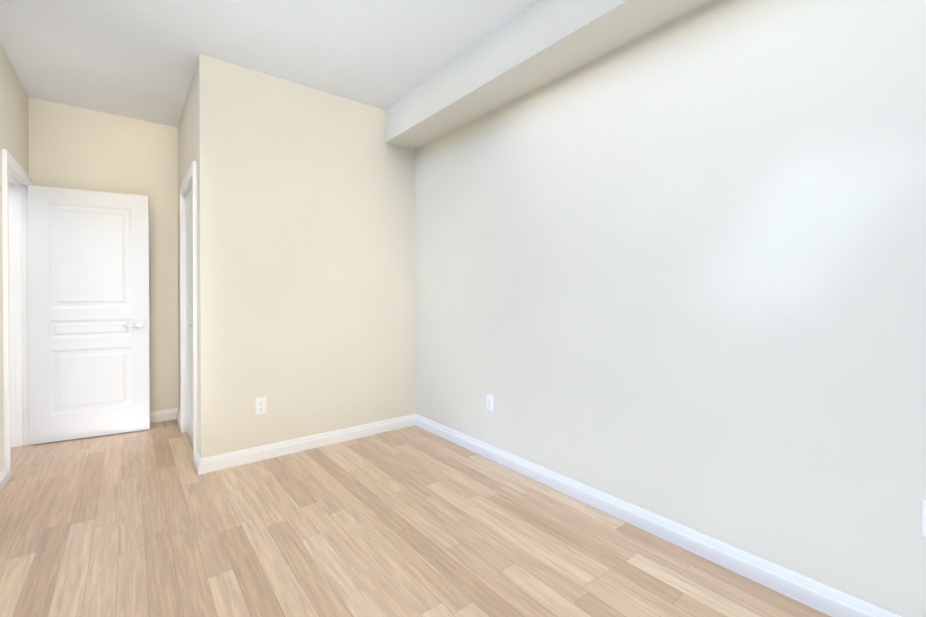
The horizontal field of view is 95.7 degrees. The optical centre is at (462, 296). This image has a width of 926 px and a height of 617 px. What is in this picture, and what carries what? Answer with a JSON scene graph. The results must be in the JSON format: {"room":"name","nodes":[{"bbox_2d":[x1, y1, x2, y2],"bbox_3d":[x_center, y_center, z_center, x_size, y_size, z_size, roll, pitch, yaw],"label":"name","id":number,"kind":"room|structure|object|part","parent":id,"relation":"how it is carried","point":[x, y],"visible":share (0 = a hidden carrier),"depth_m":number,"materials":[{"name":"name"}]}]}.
{"room":"empty bedroom","nodes":[
{"label":"empty bedroom","id":0,"kind":"room"},
{"bbox_2d":[0,42,28,470],"bbox_3d":[-2.947,-0.212,2.600,0.120,2.770,1.900,0,0,-39],"label":"wall","id":1,"kind":"structure","parent":0,"point":[14,119],"depth_m":2.80,"materials":[{"name":"beige paint"}]},
{"bbox_2d":[0,466,7,492],"bbox_3d":[-1.370,1.136,0.743,0.018,0.098,4.915,0,0,-39],"label":"baseboard","id":2,"kind":"structure","parent":1,"relation":"attached to","point":[3,473],"depth_m":2.59,"materials":[{"name":"white paint"}]},
{"bbox_2d":[2,149,31,479],"bbox_3d":[-3.234,0.118,2.962,0.164,2.105,0.890,0,0,-39],"label":"door frame","id":3,"kind":"structure","parent":1,"relation":"attached to","point":[18,311],"depth_m":3.25,"materials":[{"name":"white paint"}]},
{"bbox_2d":[27,185,150,444],"bbox_3d":[-3.071,0.144,3.472,0.778,2.030,0.153,0,0,-30],"label":"entry door","id":4,"kind":"structure","parent":1,"relation":"in","point":[89,324],"depth_m":3.44,"materials":[{"name":"white paint"}]},
{"bbox_3d":[-2.810,0.243,3.567,0.138,0.054,0.059,0,0,-30],"label":"handle","id":5,"kind":"part","parent":4,"relation":"part of","materials":[{"name":"silver metal"}]},
{"bbox_2d":[29,97,178,411],"bbox_3d":[-2.538,-0.223,4.219,2.780,2.770,0.120,0,0,-39],"label":"wall","id":6,"kind":"structure","parent":0,"point":[71,147],"depth_m":3.81,"materials":[{"name":"beige paint"}]},
{"bbox_2d":[150,408,175,422],"bbox_3d":[-3.099,1.117,3.692,0.993,0.098,0.018,0,0,-39],"label":"baseboard","id":7,"kind":"structure","parent":6,"relation":"attached to","point":[170,414],"depth_m":3.92,"materials":[{"name":"white paint"}]},
{"bbox_2d":[178,64,198,451],"bbox_3d":[-2.217,-0.218,3.470,0.120,2.770,1.450,0,0,-39],"label":"wall","id":8,"kind":"structure","parent":0,"point":[187,141],"depth_m":3.33,"materials":[{"name":"beige paint"}]},
{"bbox_2d":[176,408,180,428],"bbox_3d":[-2.573,1.116,3.813,0.018,0.098,0.425,0,0,-39],"label":"baseboard","id":9,"kind":"structure","parent":8,"relation":"attached to","point":[178,414],"depth_m":3.86,"materials":[{"name":"white paint"}]},
{"bbox_2d":[180,161,197,464],"bbox_3d":[-2.093,0.138,3.316,0.120,2.060,0.850,0,0,-39],"label":"door frame","id":10,"kind":"structure","parent":8,"relation":"attached to","point":[185,391],"depth_m":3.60,"materials":[{"name":"white paint"}]},
{"bbox_2d":[186,185,192,444],"bbox_3d":[-2.137,0.145,3.281,0.094,2.030,0.804,0,0,-39],"label":"closet door","id":11,"kind":"structure","parent":8,"relation":"in","point":[189,307],"depth_m":3.42,"materials":[{"name":"white paint"}]},
{"bbox_2d":[0,0,539,127],"bbox_3d":[-1.143,-1.650,1.517,4.200,0.120,6.110,0,0,-39],"label":"ceiling","id":12,"kind":"structure","parent":0,"point":[136,59],"depth_m":2.65,"materials":[{"name":"white paint"}]},
{"bbox_2d":[385,0,712,149],"bbox_3d":[0.783,-1.456,2.038,0.300,0.275,4.280,0,0,-39],"label":"bulkhead","id":13,"kind":"object","parent":12,"relation":"attached to","point":[539,44],"visible":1,"depth_m":2.44,"materials":[{"name":"beige paint"}]},
{"bbox_2d":[197,54,414,457],"bbox_3d":[-1.123,-0.217,3.339,1.667,2.770,0.120,0,0,-39],"label":"wall","id":14,"kind":"structure","parent":0,"point":[306,260],"depth_m":3.16,"materials":[{"name":"beige paint"}]},
{"bbox_2d":[255,397,265,414],"bbox_3d":[-1.448,0.785,3.005,0.074,0.120,0.008,0,0,-39],"label":"electrical outlet","id":15,"kind":"object","parent":14,"relation":"attached to","point":[260,405],"visible":1,"depth_m":3.00,"materials":[{"name":"white plastic"}]},
{"bbox_2d":[195,414,415,474],"bbox_3d":[-1.095,1.119,3.282,1.665,0.098,0.018,0,0,-39],"label":"baseboard","id":16,"kind":"structure","parent":14,"relation":"attached to","point":[240,457],"depth_m":3.14,"materials":[{"name":"white paint"}]},
{"bbox_2d":[0,419,831,616],"bbox_3d":[-1.143,1.230,1.535,4.200,0.100,6.110,0,0,-39],"label":"floor","id":17,"kind":"structure","parent":0,"point":[413,521],"depth_m":2.00,"materials":[{"name":"brown wood"}]},
{"bbox_2d":[415,0,925,616],"bbox_3d":[0.458,-0.214,2.791,0.120,2.770,6.090,0,0,-39],"label":"wall","id":18,"kind":"structure","parent":0,"point":[673,270],"depth_m":1.86,"materials":[{"name":"beige paint"}]},
{"bbox_2d":[486,394,493,411],"bbox_3d":[0.193,0.770,3.027,0.008,0.120,0.074,0,0,-39],"label":"electrical outlet","id":19,"kind":"object","parent":18,"relation":"attached to","point":[490,403],"visible":1,"depth_m":3.02,"materials":[{"name":"white plastic"}]},
{"bbox_2d":[412,414,901,616],"bbox_3d":[0.894,1.127,2.143,0.018,0.098,4.280,0,0,-39],"label":"baseboard","id":20,"kind":"structure","parent":18,"relation":"attached to","point":[824,598],"depth_m":1.94,"materials":[{"name":"white paint"}]},
{"bbox_2d":[921,500,925,536],"bbox_3d":[1.531,0.729,1.350,0.008,0.120,0.074,0,0,-39],"label":"electrical outlet","id":21,"kind":"object","parent":18,"relation":"attached to","point":[923,518],"visible":1,"depth_m":1.37,"materials":[{"name":"white plastic"}]}
]}

